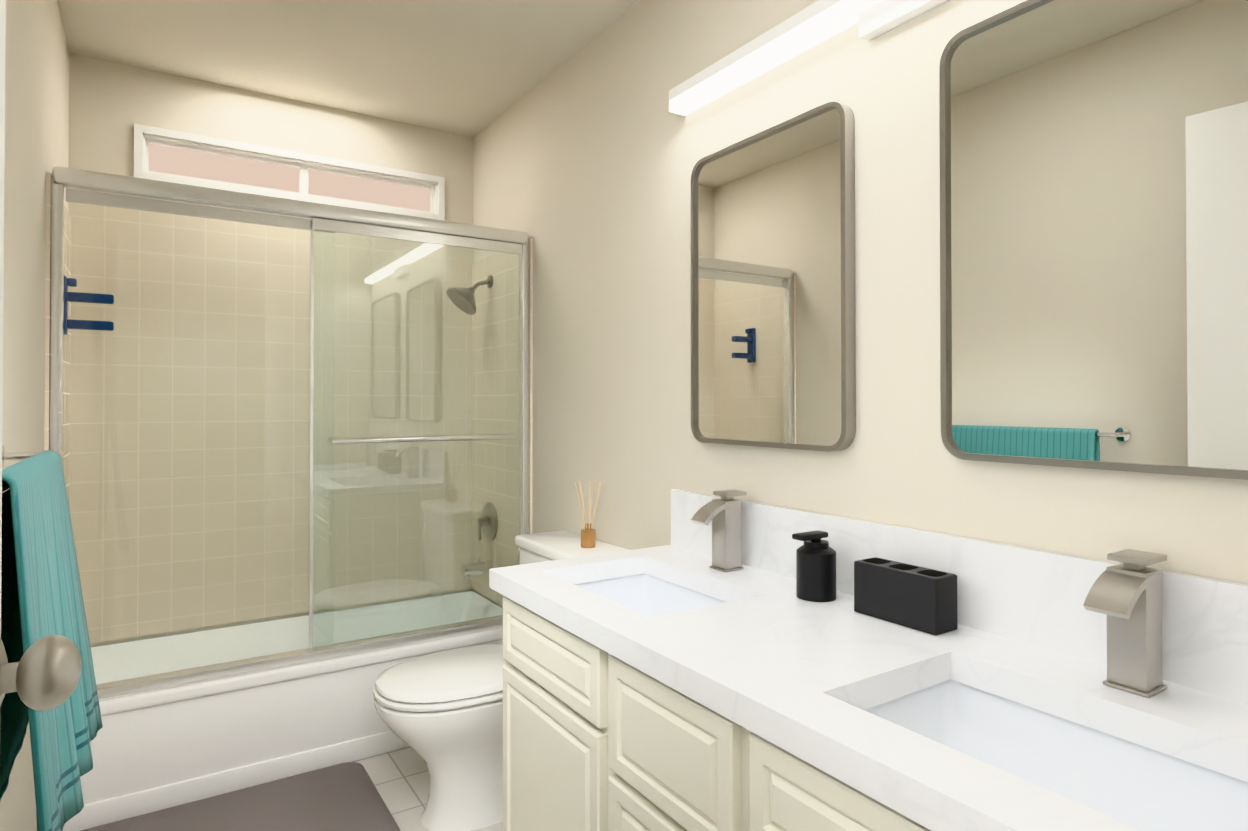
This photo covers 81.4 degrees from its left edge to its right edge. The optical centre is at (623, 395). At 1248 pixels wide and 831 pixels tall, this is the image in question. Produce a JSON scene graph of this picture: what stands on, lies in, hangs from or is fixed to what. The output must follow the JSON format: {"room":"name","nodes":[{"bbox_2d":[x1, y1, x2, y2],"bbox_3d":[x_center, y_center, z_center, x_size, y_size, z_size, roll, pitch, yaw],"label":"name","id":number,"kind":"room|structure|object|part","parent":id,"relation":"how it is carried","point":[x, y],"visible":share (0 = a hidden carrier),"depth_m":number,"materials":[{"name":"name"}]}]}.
{"room":"bathroom","nodes":[
{"label":"bathroom","id":0,"kind":"room"},
{"bbox_2d":[0,0,68,830],"bbox_3d":[-0.868,-0.004,0.764,0.100,2.530,4.400,0,-1,-33],"label":"wall","id":1,"kind":"structure","parent":0,"point":[36,98],"depth_m":1.80,"materials":[{"name":"beige paint"}]},
{"bbox_2d":[2,445,64,493],"bbox_3d":[-1.010,0.119,1.172,0.105,0.048,0.808,0,-1,-33],"label":"towel rail","id":2,"kind":"object","parent":1,"relation":"attached to","point":[14,456],"visible":0.44,"depth_m":1.47,"materials":[{"name":"silver metal"}]},
{"bbox_2d":[0,450,102,830],"bbox_3d":[-0.909,0.370,1.151,0.112,0.540,0.543,0,-1,-33],"label":"hanging towel","id":3,"kind":"object","parent":2,"relation":"hanging from","point":[41,593],"visible":0.88,"depth_m":1.09,"materials":[{"name":"teal fabric"}]},
{"bbox_2d":[0,0,81,710],"bbox_3d":[-0.424,0.186,0.320,0.180,2.118,0.851,0,-1,-27],"label":"door","id":4,"kind":"structure","parent":1,"relation":"in","point":[43,674],"depth_m":0.66,"materials":[{"name":"white paint"}]},
{"bbox_2d":[44,172,70,502],"bbox_3d":[-1.840,0.130,2.361,0.010,1.550,0.640,0,-1,-33],"label":"wall tile","id":5,"kind":"structure","parent":1,"relation":"attached to","point":[66,338],"depth_m":2.12,"materials":[{"name":"beige tile"}]},
{"bbox_2d":[63,276,113,334],"bbox_3d":[-1.774,-0.295,2.399,0.140,0.190,0.055,0,-1,-33],"label":"shower caddy","id":6,"kind":"object","parent":5,"relation":"attached to","point":[106,325],"depth_m":2.38,"materials":[{"name":"blue plastic"}]},
{"bbox_2d":[64,201,334,684],"bbox_3d":[-1.341,0.146,2.355,0.758,1.455,0.006,0,-1,-33],"label":"glass","id":7,"kind":"object","parent":1,"relation":"attached to","point":[198,439],"visible":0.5,"depth_m":2.33,"materials":[{"name":"clear glass"}]},
{"bbox_2d":[69,53,473,646],"bbox_3d":[-1.407,0.017,3.109,1.750,2.530,0.120,0,-1,-33],"label":"wall","id":8,"kind":"structure","parent":0,"point":[111,104],"depth_m":2.94,"materials":[{"name":"beige paint"}]},
{"bbox_2d":[68,202,473,643],"bbox_3d":[-1.372,0.086,3.054,1.550,1.650,0.010,0,-1,-33],"label":"wall tile","id":9,"kind":"structure","parent":8,"relation":"attached to","point":[103,386],"depth_m":2.94,"materials":[{"name":"beige tile"}]},
{"bbox_2d":[134,124,444,220],"bbox_3d":[-1.374,-0.923,3.112,1.206,0.206,0.105,0,-1,-33],"label":"window","id":10,"kind":"structure","parent":8,"relation":"in","point":[165,155],"depth_m":3.06,"materials":[{"name":"white"}]},
{"bbox_2d":[57,0,638,136],"bbox_3d":[-0.176,-1.295,1.225,1.750,0.060,4.600,0,-1,-33],"label":"ceiling","id":11,"kind":"structure","parent":0,"point":[471,68],"depth_m":2.59,"materials":[{"name":"beige paint"}]},
{"bbox_2d":[353,747,502,830],"bbox_3d":[-0.176,1.295,1.202,1.750,0.060,4.600,0,-1,-33],"label":"floor","id":12,"kind":"structure","parent":0,"point":[400,779],"depth_m":2.38,"materials":[{"name":"tile"}]},
{"bbox_2d":[81,762,399,830],"bbox_3d":[-1.123,1.262,2.063,0.840,0.020,0.555,0,-1,-33],"label":"bath mat","id":13,"kind":"object","parent":12,"relation":"on","point":[346,796],"visible":0.98,"depth_m":2.20,"materials":[{"name":"grey fabric"}]},
{"bbox_2d":[62,591,502,830],"bbox_3d":[-1.188,1.094,2.761,1.544,0.370,0.662,0,-1,-33],"label":"bathtub","id":14,"kind":"object","parent":12,"relation":"on","point":[153,750],"visible":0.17,"depth_m":2.42,"materials":[{"name":"white ceramic"}]},
{"bbox_2d":[373,530,628,830],"bbox_3d":[-0.402,0.882,2.287,0.744,0.785,0.450,0,-1,-33],"label":"toilet","id":15,"kind":"object","parent":12,"relation":"on","point":[440,713],"visible":0.48,"depth_m":2.13,"materials":[{"name":"white ceramic"}]},
{"bbox_2d":[574,480,601,547],"bbox_3d":[-0.115,0.384,2.359,0.089,0.210,0.091,0,-1,-33],"label":"reed diffuser","id":16,"kind":"object","parent":15,"relation":"on","point":[588,536],"visible":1,"depth_m":2.34,"materials":[{"name":"orange glass"}]},
{"bbox_2d":[500,593,936,830],"bbox_3d":[0.325,0.869,1.329,0.569,0.794,1.460,0,-1,-33],"label":"bathroom vanity","id":17,"kind":"object","parent":12,"relation":"on","point":[591,743],"depth_m":1.27,"materials":[{"name":"white paint"}]},
{"bbox_2d":[489,545,1247,830],"bbox_3d":[0.319,0.449,1.331,0.582,0.046,1.504,0,-1,-33],"label":"countertop","id":18,"kind":"structure","parent":17,"relation":"on","point":[929,783],"depth_m":1.06,"materials":[{"name":"white stone"}]},
{"bbox_2d":[565,565,772,628],"bbox_3d":[0.053,0.537,1.674,0.334,0.148,0.494,0,-1,-33],"label":"sink","id":19,"kind":"object","parent":18,"relation":"in","point":[686,605],"depth_m":1.85,"materials":[{"name":"white ceramic"}]},
{"bbox_2d":[691,490,745,571],"bbox_3d":[0.235,0.334,1.794,0.136,0.191,0.060,0,-1,-33],"label":"faucet","id":20,"kind":"object","parent":18,"relation":"on","point":[723,513],"visible":1,"depth_m":1.78,"materials":[{"name":"silver metal"}]},
{"bbox_2d":[792,530,835,601],"bbox_3d":[0.402,0.358,1.538,0.099,0.138,0.082,0,-1,-33],"label":"soap dispenser","id":21,"kind":"object","parent":18,"relation":"on","point":[815,568],"visible":1,"depth_m":1.51,"materials":[{"name":"black plastic"}]},
{"bbox_2d":[854,557,956,634],"bbox_3d":[0.531,0.375,1.377,0.067,0.101,0.180,0,-1,-33],"label":"toothbrush holder","id":22,"kind":"object","parent":18,"relation":"on","point":[922,599],"visible":1,"depth_m":1.34,"materials":[{"name":"black plastic"}]},
{"bbox_2d":[845,665,1247,830],"bbox_3d":[0.541,0.530,0.922,0.334,0.148,0.494,0,-1,-33],"label":"sink","id":23,"kind":"object","parent":18,"relation":"in","point":[1156,784],"depth_m":1.04,"materials":[{"name":"white ceramic"}]},
{"bbox_2d":[1083,549,1166,697],"bbox_3d":[0.723,0.327,1.043,0.136,0.191,0.060,0,-1,-33],"label":"faucet","id":24,"kind":"object","parent":18,"relation":"on","point":[1126,596],"visible":1,"depth_m":1.03,"materials":[{"name":"silver metal"}]},
{"bbox_2d":[473,0,1247,607],"bbox_3d":[0.516,0.004,1.663,0.100,2.530,4.400,0,-1,-33],"label":"wall","id":25,"kind":"structure","parent":0,"point":[589,154],"depth_m":1.97,"materials":[{"name":"beige paint"}]},
{"bbox_2d":[50,166,528,698],"bbox_3d":[-1.028,0.119,2.524,1.527,1.574,0.089,0,-1,-33],"label":"shower door frame","id":26,"kind":"object","parent":25,"relation":"attached to","point":[328,218],"visible":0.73,"depth_m":2.47,"materials":[{"name":"silver metal"}]},
{"bbox_2d":[312,229,521,650],"bbox_3d":[-0.743,0.149,2.712,0.783,1.455,0.006,0,-1,-33],"label":"glass","id":27,"kind":"object","parent":25,"relation":"attached to","point":[431,423],"visible":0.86,"depth_m":2.68,"materials":[{"name":"clear glass"}]},
{"bbox_2d":[471,238,532,605],"bbox_3d":[-0.549,0.138,3.200,0.010,1.550,0.640,0,-1,-33],"label":"wall tile","id":28,"kind":"structure","parent":25,"relation":"attached to","point":[501,397],"depth_m":3.19,"materials":[{"name":"beige tile"}]},
{"bbox_2d":[446,275,492,314],"bbox_3d":[-0.686,-0.453,3.224,0.201,0.184,0.156,0,-1,-33],"label":"shower head","id":29,"kind":"object","parent":28,"relation":"attached to","point":[458,293],"depth_m":3.19},
{"bbox_2d":[461,556,492,579],"bbox_3d":[-0.656,0.763,3.232,0.130,0.090,0.060,0,-1,-33],"label":"tub spout","id":30,"kind":"object","parent":28,"relation":"attached to","point":[468,567],"depth_m":3.21,"materials":[{"name":"silver metal"}]},
{"bbox_2d":[477,502,497,539],"bbox_3d":[-0.628,0.563,3.252,0.062,0.170,0.170,0,-1,-33],"label":"shower valve","id":31,"kind":"object","parent":28,"relation":"attached to","point":[486,521],"depth_m":3.23,"materials":[{"name":"silver metal"}]},
{"bbox_2d":[691,101,855,451],"bbox_3d":[0.346,-0.263,1.804,0.032,0.777,0.538,0,-1,-33],"label":"mirror glass","id":32,"kind":"object","parent":25,"relation":"attached to","point":[768,288],"depth_m":1.75,"materials":[{"name":"grey"}]},
{"bbox_3d":[0.346,-0.263,1.804,0.032,0.777,0.538,0,-1,-33],"label":"far mirror frame","id":33,"kind":"part","parent":32,"relation":"part of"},
{"bbox_2d":[669,0,948,115],"bbox_3d":[0.560,-0.843,1.455,0.059,0.160,1.498,0,-1,-33],"label":"sconce","id":34,"kind":"object","parent":25,"relation":"attached to","point":[812,25],"visible":1,"depth_m":1.68,"materials":[{"name":"white plastic"}]},
{"bbox_2d":[671,489,1247,700],"bbox_3d":[0.554,0.347,1.485,0.020,0.160,1.504,0,-1,-33],"label":"backsplash","id":35,"kind":"structure","parent":25,"relation":"attached to","point":[1038,596],"depth_m":1.26,"materials":[{"name":"white stone"}]},
{"bbox_2d":[939,0,1247,479],"bbox_3d":[0.774,-0.282,1.145,0.032,0.797,0.585,0,-1,-33],"label":"mirror glass","id":36,"kind":"object","parent":25,"relation":"attached to","point":[1098,217],"depth_m":1.16,"materials":[{"name":"grey"}]},
{"bbox_3d":[0.774,-0.282,1.145,0.032,0.797,0.585,0,-1,-33],"label":"near mirror frame","id":37,"kind":"part","parent":36,"relation":"part of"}
]}

